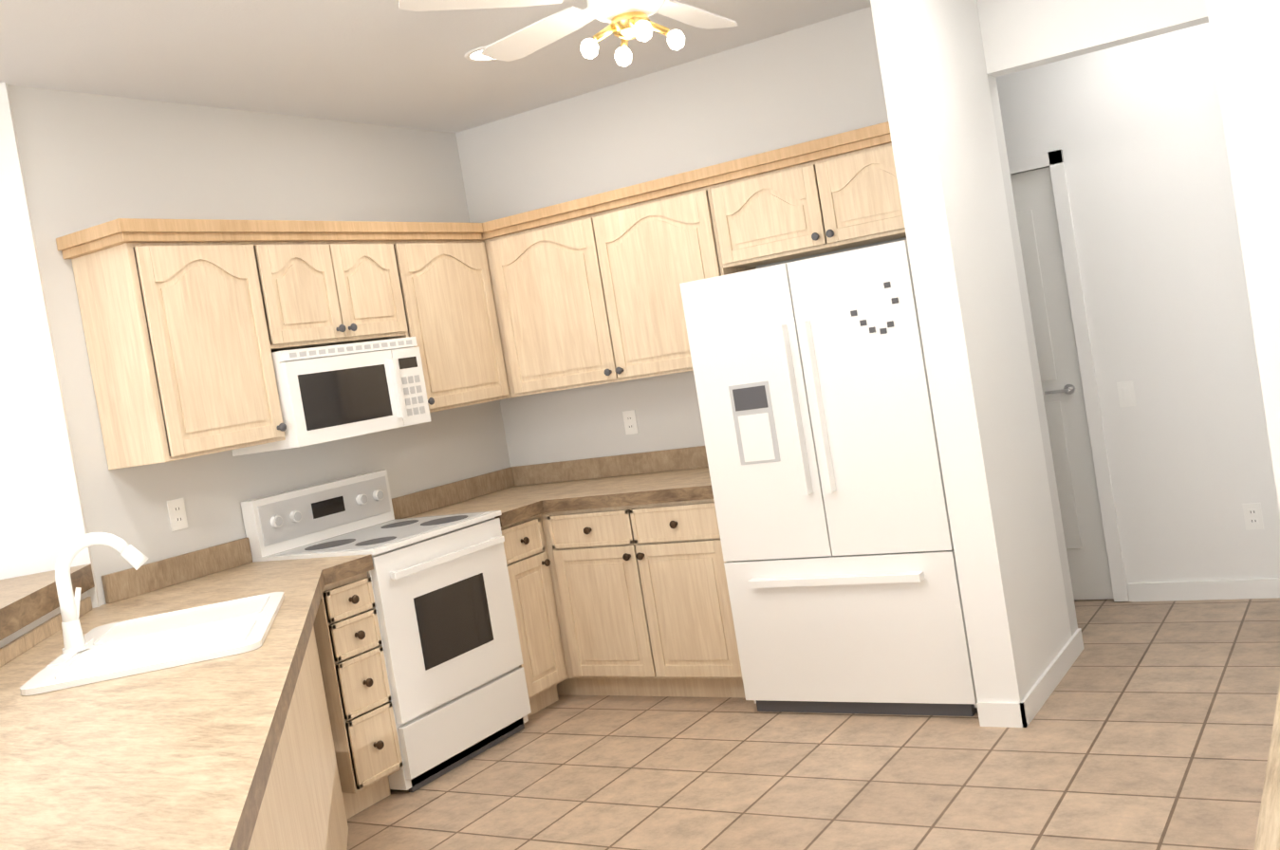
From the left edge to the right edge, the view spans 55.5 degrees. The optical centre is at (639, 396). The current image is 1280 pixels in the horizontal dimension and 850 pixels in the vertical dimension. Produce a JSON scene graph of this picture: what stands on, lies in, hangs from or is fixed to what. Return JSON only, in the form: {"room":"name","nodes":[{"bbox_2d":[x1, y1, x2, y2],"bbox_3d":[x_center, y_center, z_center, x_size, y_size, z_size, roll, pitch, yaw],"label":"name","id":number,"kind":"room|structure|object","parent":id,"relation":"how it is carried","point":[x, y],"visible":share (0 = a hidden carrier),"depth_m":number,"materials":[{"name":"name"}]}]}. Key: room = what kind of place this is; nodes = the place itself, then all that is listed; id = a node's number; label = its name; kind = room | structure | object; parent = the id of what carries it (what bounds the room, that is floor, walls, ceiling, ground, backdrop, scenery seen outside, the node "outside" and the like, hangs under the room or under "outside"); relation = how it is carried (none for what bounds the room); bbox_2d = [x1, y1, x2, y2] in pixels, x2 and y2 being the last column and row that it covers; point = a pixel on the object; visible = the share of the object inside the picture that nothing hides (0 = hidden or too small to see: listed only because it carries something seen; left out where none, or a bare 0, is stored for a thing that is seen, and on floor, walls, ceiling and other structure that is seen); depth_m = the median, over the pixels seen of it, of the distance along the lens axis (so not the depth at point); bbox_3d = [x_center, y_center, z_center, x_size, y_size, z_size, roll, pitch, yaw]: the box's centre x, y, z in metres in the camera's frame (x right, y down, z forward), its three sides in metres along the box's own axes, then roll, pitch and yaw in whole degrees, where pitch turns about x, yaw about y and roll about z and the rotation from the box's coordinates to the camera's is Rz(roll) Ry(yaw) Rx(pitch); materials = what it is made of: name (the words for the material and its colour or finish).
{"room":"kitchen","nodes":[
{"label":"kitchen","id":0,"kind":"room"},
{"bbox_2d":[0,591,88,648],"bbox_3d":[-1.513,1.157,2.472,2.621,0.982,2.638,-8,2,32],"label":"wall","id":1,"kind":"structure","parent":0,"point":[27,628],"depth_m":3.65,"materials":[{"name":"white"}]},
{"bbox_2d":[0,563,94,640],"bbox_3d":[-1.675,0.643,2.478,2.835,0.080,2.712,-8,2,32],"label":"bar","id":2,"kind":"object","parent":1,"relation":"on","point":[26,600],"visible":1,"depth_m":3.71,"materials":[{"name":"laminate"}]},
{"bbox_2d":[0,82,100,608],"bbox_3d":[-4.959,0.782,3.624,6.200,2.740,0.230,-10,2,-13],"label":"wall","id":3,"kind":"structure","parent":0,"point":[43,525],"depth_m":4.17,"materials":[{"name":"white paint"}]},
{"bbox_2d":[7,84,510,605],"bbox_3d":[-1.405,0.152,5.282,0.150,2.740,2.380,-8,2,32],"label":"wall","id":4,"kind":"structure","parent":0,"point":[87,160],"depth_m":4.79,"materials":[{"name":"white paint"}]},
{"bbox_2d":[166,498,187,531],"bbox_3d":[-1.731,0.443,4.552,0.008,0.114,0.070,-8,2,32],"label":"electrical outlet","id":5,"kind":"object","parent":4,"relation":"attached to","point":[176,511],"visible":1,"depth_m":4.55,"materials":[{"name":"white plastic"}]},
{"bbox_2d":[63,225,291,469],"bbox_3d":[-1.663,-0.179,4.485,0.337,0.791,0.596,-8,2,32],"label":"upper cabinet","id":6,"kind":"object","parent":4,"relation":"attached to","point":[190,326],"depth_m":4.29,"materials":[{"name":"brown wood"}]},
{"bbox_2d":[272,229,412,350],"bbox_3d":[-1.369,-0.422,5.005,0.337,0.441,0.756,-8,2,32],"label":"upper cabinet","id":7,"kind":"object","parent":4,"relation":"attached to","point":[338,287],"depth_m":4.94,"materials":[{"name":"brown wood"}]},
{"bbox_2d":[231,336,431,456],"bbox_3d":[-1.268,-0.013,4.999,0.411,0.370,0.752,-8,2,32],"label":"microwave","id":8,"kind":"object","parent":7,"relation":"attached to","point":[328,393],"visible":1,"depth_m":4.83,"materials":[{"name":"white plastic"}]},
{"bbox_2d":[348,221,510,412],"bbox_3d":[-1.001,-0.346,5.569,0.337,0.836,0.671,-8,2,32],"label":"upper cabinet","id":9,"kind":"object","parent":4,"relation":"attached to","point":[455,328],"depth_m":5.50,"materials":[{"name":"brown wood"}]},
{"bbox_2d":[0,0,871,132],"bbox_3d":[-3.453,-0.849,2.461,10.200,0.080,12.000,-8,2,32],"label":"ceiling","id":10,"kind":"structure","parent":0,"point":[388,63],"depth_m":4.51,"materials":[{"name":"white paint"}]},
{"bbox_2d":[464,46,496,61],"bbox_3d":[-0.581,-1.347,4.777,0.216,0.007,0.216,-8,2,32],"label":"recessed light","id":11,"kind":"object","parent":10,"relation":"in","point":[474,55],"visible":0.38,"depth_m":4.78,"materials":[{"name":"white"}]},
{"bbox_2d":[398,0,737,66],"bbox_3d":[-0.028,-1.194,3.555,1.279,0.405,1.238,-8,2,32],"label":"ceiling fan","id":12,"kind":"object","parent":10,"relation":"hanging from","point":[627,20],"visible":1,"depth_m":3.54,"materials":[{"name":"white"}]},
{"bbox_2d":[346,597,1279,849],"bbox_3d":[-3.006,1.923,2.557,10.200,0.060,12.000,-8,2,32],"label":"floor","id":13,"kind":"structure","parent":0,"point":[1151,725],"depth_m":4.08,"materials":[{"name":"tile"}]},
{"bbox_2d":[247,626,348,849],"bbox_3d":[-1.146,1.152,2.791,0.899,0.853,3.677,-9,2,-9],"label":"base cabinet","id":14,"kind":"object","parent":13,"relation":"on","point":[302,806],"visible":0.14,"depth_m":3.29,"materials":[{"name":"brown wood"}]},
{"bbox_2d":[0,532,373,849],"bbox_3d":[-1.238,0.536,2.881,0.959,0.382,3.898,-9,2,-9],"label":"countertop","id":15,"kind":"structure","parent":14,"relation":"on","point":[146,707],"depth_m":2.64,"materials":[{"name":"laminate"}]},
{"bbox_2d":[54,532,148,654],"bbox_3d":[-1.460,0.520,3.295,0.208,0.307,0.194,-8,2,32],"label":"faucet","id":16,"kind":"object","parent":15,"relation":"on","point":[74,643],"depth_m":3.27,"materials":[{"name":"white plastic"}]},
{"bbox_2d":[18,591,285,696],"bbox_3d":[-1.289,0.656,3.328,0.944,0.020,0.951,-8,2,32],"label":"sink","id":17,"kind":"object","parent":15,"relation":"in","point":[130,658],"depth_m":3.15,"materials":[{"name":"white ceramic"}]},
{"bbox_2d":[313,571,402,819],"bbox_3d":[-1.242,1.107,4.548,0.675,0.853,0.230,-8,2,32],"label":"base cabinet","id":18,"kind":"object","parent":13,"relation":"on","point":[357,691],"visible":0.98,"depth_m":4.36,"materials":[{"name":"brown wood"}]},
{"bbox_2d":[241,469,531,792],"bbox_3d":[-0.992,0.902,4.951,0.711,1.150,0.758,-8,2,32],"label":"range","id":19,"kind":"object","parent":13,"relation":"on","point":[444,608],"visible":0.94,"depth_m":4.80,"materials":[{"name":"white metal"}]},
{"bbox_2d":[500,513,573,717],"bbox_3d":[-0.714,0.991,5.436,0.647,0.852,0.330,-8,2,32],"label":"base cabinet","id":20,"kind":"object","parent":13,"relation":"on","point":[528,557],"depth_m":5.28,"materials":[{"name":"brown wood"}]},
{"bbox_2d":[557,499,745,698],"bbox_3d":[0.190,0.846,5.416,0.876,0.852,0.647,-8,2,32],"label":"base cabinet","id":21,"kind":"object","parent":13,"relation":"on","point":[631,601],"depth_m":5.13,"materials":[{"name":"brown wood"}]},
{"bbox_2d":[391,445,713,526],"bbox_3d":[-0.253,0.404,5.446,1.548,0.155,0.958,-8,2,32],"label":"countertop","id":22,"kind":"structure","parent":21,"relation":"on","point":[514,494],"depth_m":5.67,"materials":[{"name":"laminate"}]},
{"bbox_2d":[679,240,977,716],"bbox_3d":[0.854,0.317,4.834,0.924,1.725,0.767,-8,2,32],"label":"fridge","id":23,"kind":"object","parent":13,"relation":"on","point":[823,455],"visible":0.96,"depth_m":4.52,"materials":[{"name":"white metal"}]},
{"bbox_3d":[0.397,1.000,0.014,0.741,0.853,5.855,-8,2,31],"label":"hutch","id":24,"kind":"object","parent":13,"relation":"on","visible":0},
{"bbox_2d":[1253,683,1279,849],"bbox_3d":[0.321,0.500,-0.005,0.728,0.155,5.855,-8,2,31],"label":"countertop","id":25,"kind":"structure","parent":24,"relation":"on","point":[1268,835],"depth_m":1.27,"materials":[{"name":"laminate"}]},
{"bbox_2d":[455,0,1208,636],"bbox_3d":[0.776,-0.203,5.372,3.800,2.740,0.120,-8,2,32],"label":"wall","id":26,"kind":"structure","parent":0,"point":[806,83],"depth_m":5.49,"materials":[{"name":"white paint"}]},
{"bbox_2d":[480,174,750,397],"bbox_3d":[-0.087,-0.472,5.594,1.233,0.791,0.337,-8,2,32],"label":"upper cabinet","id":27,"kind":"object","parent":26,"relation":"attached to","point":[586,291],"depth_m":5.45,"materials":[{"name":"brown wood"}]},
{"bbox_2d":[622,409,638,434],"bbox_3d":[-0.046,0.126,5.845,0.070,0.114,0.008,-8,2,32],"label":"electrical outlet","id":28,"kind":"object","parent":26,"relation":"attached to","point":[630,422],"visible":1,"depth_m":5.84,"materials":[{"name":"white plastic"}]},
{"bbox_2d":[707,129,906,269],"bbox_3d":[0.805,-0.803,5.002,0.971,0.381,0.337,-8,2,32],"label":"upper cabinet","id":29,"kind":"object","parent":26,"relation":"attached to","point":[844,194],"depth_m":4.89,"materials":[{"name":"brown wood"}]},
{"bbox_2d":[870,0,1084,727],"bbox_3d":[1.286,-0.257,4.567,0.162,2.740,0.942,-8,2,32],"label":"wall","id":30,"kind":"structure","parent":0,"point":[1026,648],"depth_m":4.24,"materials":[{"name":"white paint"}]},
{"bbox_2d":[995,22,1279,601],"bbox_3d":[1.137,-0.288,6.159,4.250,2.740,0.132,-8,2,32],"label":"wall","id":31,"kind":"structure","parent":0,"point":[1134,131],"depth_m":5.36,"materials":[{"name":"white paint"}]},
{"bbox_2d":[1007,148,1129,601],"bbox_3d":[1.679,-0.037,5.821,0.980,2.086,0.100,-8,2,32],"label":"hall door","id":32,"kind":"structure","parent":31,"relation":"in","point":[1059,319],"depth_m":5.63,"materials":[{"name":"white paint"}]},
{"bbox_2d":[1116,380,1136,407],"bbox_3d":[2.192,-0.009,5.478,0.070,0.114,0.012,-8,2,32],"label":"light switch","id":33,"kind":"object","parent":31,"relation":"attached to","point":[1126,394],"visible":1,"depth_m":5.48,"materials":[{"name":"white plastic"}]},
{"bbox_2d":[1242,502,1263,530],"bbox_3d":[2.657,0.521,5.266,0.070,0.114,0.008,-8,2,32],"label":"outlet","id":34,"kind":"object","parent":31,"relation":"attached to","point":[1252,516],"visible":1,"depth_m":5.26,"materials":[{"name":"white plastic"}]},
{"bbox_2d":[1205,0,1279,513],"bbox_3d":[2.154,-0.375,3.907,0.132,2.740,2.872,-8,2,32],"label":"wall","id":35,"kind":"structure","parent":0,"point":[1245,35],"depth_m":2.70,"materials":[{"name":"white paint"}]}
]}

